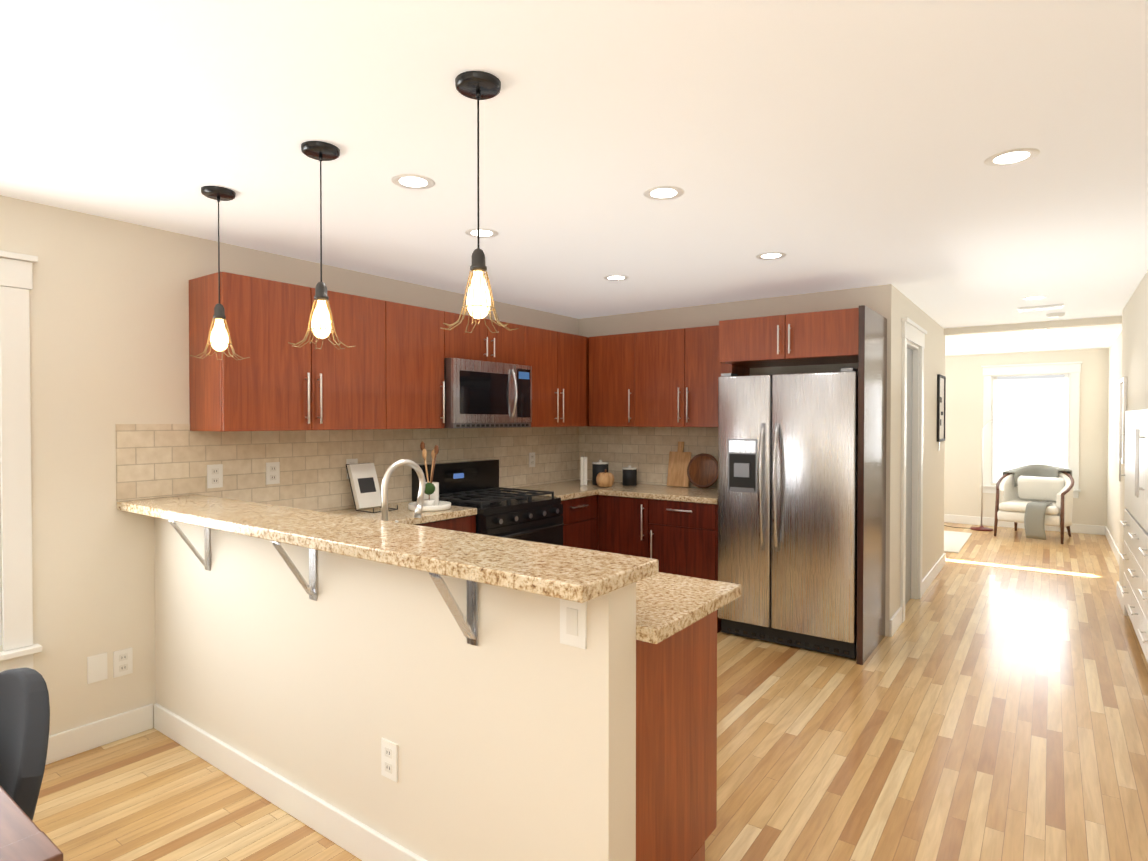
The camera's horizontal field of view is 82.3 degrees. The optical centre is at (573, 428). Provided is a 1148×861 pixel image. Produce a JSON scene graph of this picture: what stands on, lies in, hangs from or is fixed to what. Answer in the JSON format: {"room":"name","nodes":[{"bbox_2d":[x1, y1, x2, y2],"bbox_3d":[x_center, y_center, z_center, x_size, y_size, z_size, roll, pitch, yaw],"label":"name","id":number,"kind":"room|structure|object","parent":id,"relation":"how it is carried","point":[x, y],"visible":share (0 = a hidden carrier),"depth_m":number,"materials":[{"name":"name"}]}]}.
{"room":"dining room and kitchen","nodes":[
{"label":"dining room and kitchen","id":0,"kind":"room"},
{"bbox_2d":[0,195,579,735],"bbox_3d":[-2.208,0.235,2.926,0.150,2.360,7.750,1,1,36],"label":"wall","id":1,"kind":"structure","parent":0,"point":[108,325],"depth_m":2.93,"materials":[{"name":"beige paint"}]},
{"bbox_2d":[0,250,41,671],"bbox_3d":[-2.627,0.154,2.297,0.209,1.720,1.180,1,1,36],"label":"dining room window","id":2,"kind":"structure","parent":1,"relation":"in","point":[20,648],"depth_m":2.67,"materials":[{"name":"white"}]},
{"bbox_2d":[45,705,148,764],"bbox_3d":[-3.154,1.377,1.496,0.020,0.115,4.000,1,1,36],"label":"baseboard","id":3,"kind":"structure","parent":1,"relation":"attached to","point":[65,744],"depth_m":2.91,"materials":[{"name":"white wood"}]},
{"bbox_2d":[87,652,107,683],"bbox_3d":[-2.122,1.065,2.924,0.005,0.118,0.075,1,1,36],"label":"electrical outlet plate","id":4,"kind":"object","parent":1,"relation":"attached to","point":[96,664],"depth_m":2.92,"materials":[{"name":"white plastic"}]},
{"bbox_2d":[113,647,132,677],"bbox_3d":[-2.061,1.069,3.004,0.008,0.118,0.075,1,1,36],"label":"electrical outlet plate","id":5,"kind":"object","parent":1,"relation":"attached to","point":[122,659],"depth_m":3.00,"materials":[{"name":"white plastic"}]},
{"bbox_2d":[207,464,222,487],"bbox_3d":[-1.814,0.240,3.319,0.008,0.118,0.075,1,1,36],"label":"electrical outlet plate","id":6,"kind":"object","parent":1,"relation":"attached to","point":[214,472],"depth_m":3.32,"materials":[{"name":"white plastic"}]},
{"bbox_2d":[266,462,279,484],"bbox_3d":[-1.634,0.241,3.567,0.008,0.118,0.075,1,1,36],"label":"electrical outlet plate","id":7,"kind":"object","parent":1,"relation":"attached to","point":[272,468],"depth_m":3.56,"materials":[{"name":"white plastic"}]},
{"bbox_2d":[116,424,579,511],"bbox_3d":[-1.013,0.217,4.434,0.009,0.514,3.604,1,1,36],"label":"tile backsplash","id":8,"kind":"structure","parent":1,"relation":"attached to","point":[159,460],"depth_m":3.76,"materials":[{"name":"beige tile"}]},
{"bbox_2d":[346,459,357,478],"bbox_3d":[-1.340,0.241,3.971,0.008,0.118,0.075,1,1,36],"label":"electrical outlet plate","id":9,"kind":"object","parent":1,"relation":"attached to","point":[348,461],"depth_m":3.96,"materials":[{"name":"white plastic"}]},
{"bbox_2d":[189,272,588,431],"bbox_3d":[-0.774,-0.375,4.447,0.370,0.740,3.289,1,1,36],"label":"upper cabinet","id":10,"kind":"object","parent":1,"relation":"attached to","point":[386,371],"visible":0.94,"depth_m":3.56,"materials":[{"name":"brown wood"}]},
{"bbox_2d":[444,358,531,427],"bbox_3d":[-0.670,-0.228,4.516,0.456,0.442,0.768,1,1,36],"label":"microwave","id":11,"kind":"object","parent":10,"relation":"attached to","point":[482,394],"visible":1,"depth_m":4.34,"materials":[{"name":"silver metal"}]},
{"bbox_2d":[529,452,534,466],"bbox_3d":[-0.340,0.253,5.345,0.008,0.118,0.075,1,1,36],"label":"electrical outlet plate","id":12,"kind":"object","parent":1,"relation":"attached to","point":[531,455],"depth_m":5.34,"materials":[{"name":"white plastic"}]},
{"bbox_2d":[0,0,1147,355],"bbox_3d":[1.190,-1.010,4.055,4.300,0.100,13.600,1,1,36],"label":"ceiling","id":13,"kind":"structure","parent":0,"point":[834,144],"depth_m":2.13,"materials":[{"name":"white paint"}]},
{"bbox_2d":[189,186,249,359],"bbox_3d":[-1.403,-0.610,2.602,0.208,0.661,0.213,1,1,36],"label":"pendant light","id":14,"kind":"object","parent":13,"relation":"hanging from","point":[219,340],"visible":1,"depth_m":2.59,"materials":[{"name":"white glass"}]},
{"bbox_2d":[288,141,354,348],"bbox_3d":[-0.841,-0.604,2.193,0.208,0.661,0.213,1,1,36],"label":"pendant light","id":15,"kind":"object","parent":13,"relation":"hanging from","point":[321,319],"visible":1,"depth_m":2.18,"materials":[{"name":"black metal"}]},
{"bbox_2d":[391,174,434,189],"bbox_3d":[-0.611,-0.937,2.497,0.163,0.004,0.163,0,1,-3],"label":"recessed light","id":16,"kind":"object","parent":13,"relation":"in","point":[411,181],"depth_m":2.49,"materials":[{"name":"white"}]},
{"bbox_2d":[441,71,517,332],"bbox_3d":[-0.253,-0.598,1.765,0.208,0.661,0.213,1,1,36],"label":"pendant light","id":17,"kind":"object","parent":13,"relation":"hanging from","point":[478,85],"visible":1,"depth_m":1.75,"materials":[{"name":"white glass"}]},
{"bbox_2d":[465,228,498,237],"bbox_3d":[-0.447,-0.946,3.182,0.163,0.004,0.163,0,1,27],"label":"recessed light","id":18,"kind":"object","parent":13,"relation":"in","point":[489,233],"depth_m":3.18,"materials":[{"name":"white"}]},
{"bbox_2d":[603,275,628,280],"bbox_3d":[0.269,-0.959,4.182,0.163,0.004,0.163,0,1,27],"label":"recessed light","id":19,"kind":"object","parent":13,"relation":"in","point":[614,277],"depth_m":4.17,"materials":[{"name":"white"}]},
{"bbox_2d":[643,186,683,199],"bbox_3d":[0.357,-0.938,2.621,0.163,0.004,0.163,0,1,27],"label":"recessed light","id":20,"kind":"object","parent":13,"relation":"in","point":[661,192],"depth_m":2.61,"materials":[{"name":"white"}]},
{"bbox_2d":[756,252,786,259],"bbox_3d":[1.087,-0.952,3.624,0.163,0.004,0.163,0,1,27],"label":"recessed light","id":21,"kind":"object","parent":13,"relation":"in","point":[770,255],"depth_m":3.61,"materials":[{"name":"white"}]},
{"bbox_2d":[984,148,1039,166],"bbox_3d":[1.509,-0.933,2.266,0.163,0.004,0.163,0,1,15],"label":"recessed light","id":22,"kind":"object","parent":13,"relation":"in","point":[999,159],"depth_m":2.26,"materials":[{"name":"white"}]},
{"bbox_2d":[1022,296,1047,299],"bbox_3d":[3.417,-0.968,4.872,0.163,0.004,0.163,0,1,27],"label":"recessed light","id":23,"kind":"object","parent":13,"relation":"in","point":[1032,297],"depth_m":4.86,"materials":[{"name":"white"}]},
{"bbox_2d":[1018,304,1063,311],"bbox_3d":[3.753,-0.968,5.283,0.300,0.016,0.200,1,1,36],"label":"ceiling vent","id":24,"kind":"object","parent":13,"relation":"in","point":[1041,308],"visible":1,"depth_m":5.25,"materials":[{"name":"white"}]},
{"bbox_2d":[1046,312,1064,317],"bbox_3d":[4.098,-0.965,5.588,0.130,0.030,0.130,1,1,36],"label":"smoke detector","id":25,"kind":"object","parent":13,"relation":"attached to","point":[1056,315],"visible":1,"depth_m":5.55,"materials":[{"name":"white plastic"}]},
{"bbox_2d":[33,522,1147,860],"bbox_3d":[1.190,1.430,4.087,4.300,0.060,13.600,1,1,36],"label":"floor","id":26,"kind":"structure","parent":0,"point":[987,700],"depth_m":2.85,"materials":[{"name":"brown wood"}]},
{"bbox_2d":[0,667,49,820],"bbox_3d":[-1.467,1.012,1.383,0.510,0.848,0.556,1,1,36],"label":"dining chair","id":27,"kind":"object","parent":26,"relation":"on","point":[24,715],"visible":0.79,"depth_m":1.50,"materials":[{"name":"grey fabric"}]},
{"bbox_2d":[0,786,62,860],"bbox_3d":[-1.857,1.060,1.213,1.846,0.756,0.977,1,1,36],"label":"dining table","id":28,"kind":"object","parent":26,"relation":"on","point":[23,837],"visible":1,"depth_m":1.10,"materials":[{"name":"brown wood"}]},
{"bbox_2d":[154,517,635,860],"bbox_3d":[-0.912,0.900,2.413,2.560,1.045,0.130,1,1,36],"label":"wall","id":29,"kind":"structure","parent":26,"relation":"on","point":[512,734],"depth_m":2.03,"materials":[{"name":"beige paint"}]},
{"bbox_2d":[169,520,210,570],"bbox_3d":[-1.600,0.488,2.737,0.040,0.230,0.144,1,1,36],"label":"bracket","id":30,"kind":"object","parent":29,"relation":"attached to","point":[206,562],"depth_m":2.78,"materials":[{"name":"silver metal"}]},
{"bbox_2d":[149,703,426,860],"bbox_3d":[-0.937,1.366,2.347,2.546,0.115,0.024,1,1,36],"label":"baseboard","id":31,"kind":"structure","parent":29,"relation":"attached to","point":[353,836],"depth_m":2.44,"materials":[{"name":"white wood"}]},
{"bbox_2d":[271,541,316,600],"bbox_3d":[-0.969,0.494,2.279,0.040,0.230,0.144,1,1,36],"label":"bracket","id":32,"kind":"object","parent":29,"relation":"attached to","point":[311,589],"depth_m":2.32,"materials":[{"name":"silver metal"}]},
{"bbox_2d":[117,494,658,602],"bbox_3d":[-0.925,0.357,2.362,2.589,0.039,0.355,1,1,36],"label":"countertop","id":33,"kind":"structure","parent":29,"relation":"on","point":[579,575],"depth_m":1.93,"materials":[{"name":"stone"}]},
{"bbox_2d":[381,738,397,781],"bbox_3d":[-0.589,1.056,2.094,0.075,0.118,0.008,1,1,36],"label":"electrical outlet plate","id":34,"kind":"object","parent":29,"relation":"attached to","point":[389,750],"depth_m":2.09,"materials":[{"name":"white plastic"}]},
{"bbox_2d":[429,572,477,645],"bbox_3d":[-0.330,0.500,1.814,0.040,0.230,0.144,1,1,36],"label":"bracket","id":35,"kind":"object","parent":29,"relation":"attached to","point":[469,627],"depth_m":1.85,"materials":[{"name":"silver metal"}]},
{"bbox_2d":[560,599,586,648],"bbox_3d":[-0.003,0.488,1.660,0.080,0.125,0.009,1,1,36],"label":"light switch","id":36,"kind":"object","parent":29,"relation":"attached to","point":[573,622],"depth_m":1.65,"materials":[{"name":"white plastic"}]},
{"bbox_2d":[412,459,563,545],"bbox_3d":[-0.552,0.817,4.444,0.729,1.157,0.770,1,1,36],"label":"range","id":37,"kind":"object","parent":26,"relation":"on","point":[519,514],"visible":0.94,"depth_m":4.40,"materials":[{"name":"black metal"}]},
{"bbox_2d":[416,495,596,550],"bbox_3d":[-0.671,0.957,4.372,0.645,0.879,3.318,1,1,36],"label":"base cabinet","id":38,"kind":"object","parent":26,"relation":"on","point":[580,522],"depth_m":4.81,"materials":[{"name":"brown wood"}]},
{"bbox_2d":[597,495,720,632],"bbox_3d":[0.739,0.948,4.998,1.008,0.879,0.646,1,1,36],"label":"base cabinet","id":39,"kind":"object","parent":26,"relation":"on","point":[677,537],"visible":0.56,"depth_m":4.71,"materials":[{"name":"brown wood"}]},
{"bbox_2d":[501,484,596,500],"bbox_3d":[-0.229,0.487,4.992,0.623,0.039,0.489,1,1,36],"label":"countertop","id":40,"kind":"structure","parent":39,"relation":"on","point":[563,491],"depth_m":4.97,"materials":[{"name":"stone"}]},
{"bbox_2d":[547,480,717,503],"bbox_3d":[0.499,0.485,5.165,1.597,0.039,0.648,1,1,36],"label":"countertop","id":41,"kind":"structure","parent":39,"relation":"on","point":[647,491],"depth_m":4.91,"materials":[{"name":"stone"}]},
{"bbox_2d":[580,456,586,484],"bbox_3d":[0.082,0.346,5.420,0.053,0.230,0.150,0,1,2],"label":"upright books","id":42,"kind":"object","parent":41,"relation":"on","point":[583,481],"visible":1,"depth_m":5.35,"materials":[{"name":"white paper"}]},
{"bbox_2d":[592,460,608,484],"bbox_3d":[0.218,0.361,5.423,0.136,0.200,0.136,1,1,36],"label":"canister","id":43,"kind":"object","parent":41,"relation":"on","point":[600,466],"visible":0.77,"depth_m":5.37,"materials":[{"name":"black ceramic"}]},
{"bbox_2d":[596,469,613,486],"bbox_3d":[0.251,0.393,5.227,0.144,0.140,0.142,1,1,36],"label":"decor","id":44,"kind":"object","parent":41,"relation":"on","point":[605,479],"visible":1,"depth_m":5.18,"materials":[{"name":"brown wood"}]},
{"bbox_2d":[622,465,636,485],"bbox_3d":[0.455,0.381,5.375,0.120,0.160,0.120,1,1,36],"label":"canister","id":45,"kind":"object","parent":41,"relation":"on","point":[629,475],"visible":1,"depth_m":5.33,"materials":[{"name":"black ceramic"}]},
{"bbox_2d":[667,441,690,486],"bbox_3d":[0.843,0.283,5.252,0.190,0.359,0.079,1,1,36],"label":"rectangular cutting board","id":46,"kind":"object","parent":41,"relation":"on","point":[678,463],"visible":0.96,"depth_m":5.24,"materials":[{"name":"brown wood"}]},
{"bbox_2d":[687,453,717,487],"bbox_3d":[1.000,0.325,5.087,0.270,0.268,0.067,1,1,36],"label":"round cutting board","id":47,"kind":"object","parent":41,"relation":"on","point":[702,470],"visible":0.94,"depth_m":5.08,"materials":[{"name":"brown wood"}]},
{"bbox_2d":[636,610,716,860],"bbox_3d":[0.156,0.987,2.064,0.380,0.880,0.559,1,1,36],"label":"base cabinet","id":48,"kind":"object","parent":26,"relation":"on","point":[676,746],"visible":0.19,"depth_m":1.92,"materials":[{"name":"brown wood"}]},
{"bbox_2d":[325,501,476,524],"bbox_3d":[-1.075,0.503,3.824,0.630,0.039,0.827,1,1,36],"label":"countertop","id":49,"kind":"structure","parent":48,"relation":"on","point":[403,514],"depth_m":3.79,"materials":[{"name":"stone"}]},
{"bbox_2d":[346,463,397,512],"bbox_3d":[-1.200,0.345,3.895,0.262,0.269,0.176,1,1,36],"label":"cookbook stand","id":50,"kind":"object","parent":49,"relation":"on","point":[365,487],"visible":0.94,"depth_m":3.90,"materials":[{"name":"white"}]},
{"bbox_2d":[381,459,424,521],"bbox_3d":[-0.663,0.310,2.603,0.106,0.377,0.230,1,1,36],"label":"faucet","id":51,"kind":"object","parent":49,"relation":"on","point":[390,470],"visible":0.65,"depth_m":2.60,"materials":[{"name":"silver metal"}]},
{"bbox_2d":[408,501,450,511],"bbox_3d":[-0.864,0.464,3.936,0.250,0.034,0.250,1,1,36],"label":"round tray","id":52,"kind":"object","parent":49,"relation":"on","point":[443,505],"visible":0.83,"depth_m":3.85,"materials":[{"name":"white ceramic"}]},
{"bbox_2d":[423,483,434,505],"bbox_3d":[-0.854,0.393,3.873,0.071,0.151,0.069,1,1,36],"label":"topiary","id":53,"kind":"object","parent":52,"relation":"on","point":[429,489],"visible":0.81,"depth_m":3.85,"materials":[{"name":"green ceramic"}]},
{"bbox_2d":[420,441,438,505],"bbox_3d":[-0.874,0.272,3.974,0.125,0.391,0.117,1,1,36],"label":"utensil crock","id":54,"kind":"object","parent":52,"relation":"on","point":[435,494],"visible":0.73,"depth_m":3.96,"materials":[{"name":"white ceramic"}]},
{"bbox_2d":[636,572,740,643],"bbox_3d":[-0.681,0.518,2.674,2.619,0.039,0.570,1,1,36],"label":"countertop","id":55,"kind":"structure","parent":48,"relation":"on","point":[668,605],"depth_m":1.94,"materials":[{"name":"stone"}]},
{"bbox_2d":[718,368,857,658],"bbox_3d":[1.479,0.513,4.387,0.876,1.765,0.696,1,1,36],"label":"fridge","id":56,"kind":"object","parent":26,"relation":"on","point":[787,492],"visible":0.98,"depth_m":4.13,"materials":[{"name":"silver metal"}]},
{"bbox_2d":[857,305,886,664],"bbox_3d":[1.888,0.334,4.152,0.035,2.130,0.649,1,1,36],"label":"panel","id":57,"kind":"object","parent":26,"relation":"on","point":[872,419],"visible":1,"depth_m":4.04,"materials":[{"name":"brown wood"}]},
{"bbox_2d":[944,531,971,552],"bbox_3d":[3.937,1.337,8.271,1.720,0.014,1.500,1,1,36],"label":"area rug","id":58,"kind":"object","parent":26,"relation":"on","point":[954,542],"visible":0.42,"depth_m":7.85,"materials":[{"name":"white fabric"}]},
{"bbox_2d":[944,419,1015,530],"bbox_3d":[5.362,0.603,8.797,0.922,1.467,0.382,1,1,36],"label":"floor lamp","id":59,"kind":"object","parent":26,"relation":"on","point":[1007,428],"visible":1,"depth_m":8.60,"materials":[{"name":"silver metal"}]},
{"bbox_2d":[994,464,1073,543],"bbox_3d":[5.705,0.904,8.153,0.801,0.892,0.872,1,1,36],"label":"armchair","id":60,"kind":"object","parent":26,"relation":"on","point":[1035,499],"visible":1,"depth_m":8.08,"materials":[{"name":"fabric"},{"name":"walnut wood"}]},
{"bbox_2d":[1119,427,1122,592],"bbox_3d":[3.940,0.393,4.596,0.164,2.000,0.619,1,1,36],"label":"tall cabinet","id":61,"kind":"object","parent":26,"relation":"on","point":[1120,433],"depth_m":4.84,"materials":[{"name":"white paint"}]},
{"bbox_2d":[1123,410,1142,649],"bbox_3d":[3.393,0.403,3.844,0.164,2.000,1.240,1,1,36],"label":"tall cabinet","id":62,"kind":"object","parent":26,"relation":"on","point":[1134,589],"depth_m":4.27,"materials":[{"name":"white paint"}]},
{"bbox_2d":[1143,409,1147,662],"bbox_3d":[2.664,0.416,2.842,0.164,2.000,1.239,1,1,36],"label":"tall cabinet","id":63,"kind":"object","parent":26,"relation":"on","point":[1145,411],"depth_m":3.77,"materials":[{"name":"white paint"}]},
{"bbox_2d":[580,287,867,488],"bbox_3d":[1.070,0.204,5.241,2.430,2.360,0.150,1,1,36],"label":"wall","id":64,"kind":"structure","parent":0,"point":[708,314],"depth_m":5.00,"materials":[{"name":"beige paint"}]},
{"bbox_2d":[580,426,717,487],"bbox_3d":[0.700,0.222,5.413,1.568,0.478,0.007,1,1,36],"label":"tile backsplash","id":65,"kind":"structure","parent":64,"relation":"attached to","point":[647,449],"depth_m":5.49,"materials":[{"name":"beige tile"}]},
{"bbox_2d":[589,325,749,426],"bbox_3d":[0.711,-0.385,5.171,1.248,0.740,0.371,1,1,36],"label":"upper cabinet","id":66,"kind":"object","parent":64,"relation":"attached to","point":[664,378],"visible":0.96,"depth_m":5.04,"materials":[{"name":"brown wood"}]},
{"bbox_2d":[719,308,858,367],"bbox_3d":[1.513,-0.592,4.428,0.906,0.285,0.625,1,1,36],"label":"upper cabinet","id":67,"kind":"object","parent":64,"relation":"attached to","point":[817,338],"visible":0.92,"depth_m":4.20,"materials":[{"name":"brown wood"}]},
{"bbox_2d":[868,284,947,636],"bbox_3d":[2.839,0.201,5.488,0.120,2.360,2.630,1,1,36],"label":"wall","id":68,"kind":"structure","parent":0,"point":[886,300],"depth_m":4.68,"materials":[{"name":"beige paint"}]},
{"bbox_2d":[889,607,901,636],"bbox_3d":[2.232,1.336,4.553,0.016,0.115,0.379,1,1,36],"label":"baseboard","id":69,"kind":"structure","parent":68,"relation":"attached to","point":[896,620],"depth_m":4.50,"materials":[{"name":"white wood"}]},
{"bbox_2d":[900,317,926,622],"bbox_3d":[2.558,0.297,5.068,0.160,2.180,0.910,1,1,36],"label":"door frame","id":70,"kind":"structure","parent":68,"relation":"attached to","point":[912,403],"depth_m":5.28,"materials":[{"name":"white wood"}]},
{"bbox_2d":[922,553,945,594],"bbox_3d":[3.292,1.317,6.014,0.020,0.115,1.510,1,1,36],"label":"baseboard","id":71,"kind":"structure","parent":68,"relation":"attached to","point":[934,571],"depth_m":5.94,"materials":[{"name":"white"}]},
{"bbox_2d":[937,374,945,441],"bbox_3d":[3.526,-0.195,6.306,0.021,0.630,0.430,1,1,36],"label":"framed picture","id":72,"kind":"object","parent":68,"relation":"attached to","point":[941,394],"visible":1,"depth_m":6.30,"materials":[{"name":"black"}]},
{"bbox_2d":[944,316,1111,535],"bbox_3d":[3.179,0.182,6.941,4.140,2.360,0.120,1,1,36],"label":"wall","id":73,"kind":"structure","parent":0,"point":[963,374],"depth_m":8.47,"materials":[{"name":"beige paint"}]},
{"bbox_2d":[944,514,1100,534],"bbox_3d":[5.096,1.271,9.456,4.000,0.115,0.020,1,1,36],"label":"baseboard","id":74,"kind":"structure","parent":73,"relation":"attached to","point":[974,520],"depth_m":8.90,"materials":[{"name":"white"}]},
{"bbox_2d":[981,361,1081,497],"bbox_3d":[6.090,0.012,8.783,1.100,1.750,0.210,1,1,36],"label":"window","id":75,"kind":"structure","parent":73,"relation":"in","point":[1067,409],"depth_m":8.76,"materials":[{"name":"white glass"}]},
{"bbox_2d":[1112,270,1147,615],"bbox_3d":[2.816,0.236,2.889,0.280,2.360,13.600,1,1,36],"label":"wall","id":76,"kind":"structure","parent":0,"point":[1130,348],"depth_m":5.01,"materials":[{"name":"beige paint"}]},
{"bbox_2d":[1101,526,1119,563],"bbox_3d":[5.633,1.306,6.828,0.040,0.115,3.560,1,1,36],"label":"baseboard","id":77,"kind":"structure","parent":76,"relation":"attached to","point":[1104,530],"depth_m":7.40,"materials":[{"name":"white"}]},
{"bbox_2d":[1116,581,1126,615],"bbox_3d":[4.310,1.328,5.166,0.024,0.115,0.716,1,1,36],"label":"baseboard","id":78,"kind":"structure","parent":76,"relation":"attached to","point":[1119,593],"depth_m":5.13,"materials":[{"name":"white"}]},
{"bbox_2d":[1118,377,1126,463],"bbox_3d":[4.317,-0.065,5.169,0.021,0.660,0.400,1,1,36],"label":"mirror","id":79,"kind":"object","parent":76,"relation":"attached to","point":[1122,395],"visible":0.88,"depth_m":5.04,"materials":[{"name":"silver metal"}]},
{"label":"outside","id":80,"kind":"structure","parent":0,"visible":0},
{"bbox_2d":[997,375,1064,474],"bbox_3d":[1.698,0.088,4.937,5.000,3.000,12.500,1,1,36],"label":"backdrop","id":81,"kind":"structure","parent":80,"point":[1032,377],"depth_m":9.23,"materials":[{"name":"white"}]}
]}

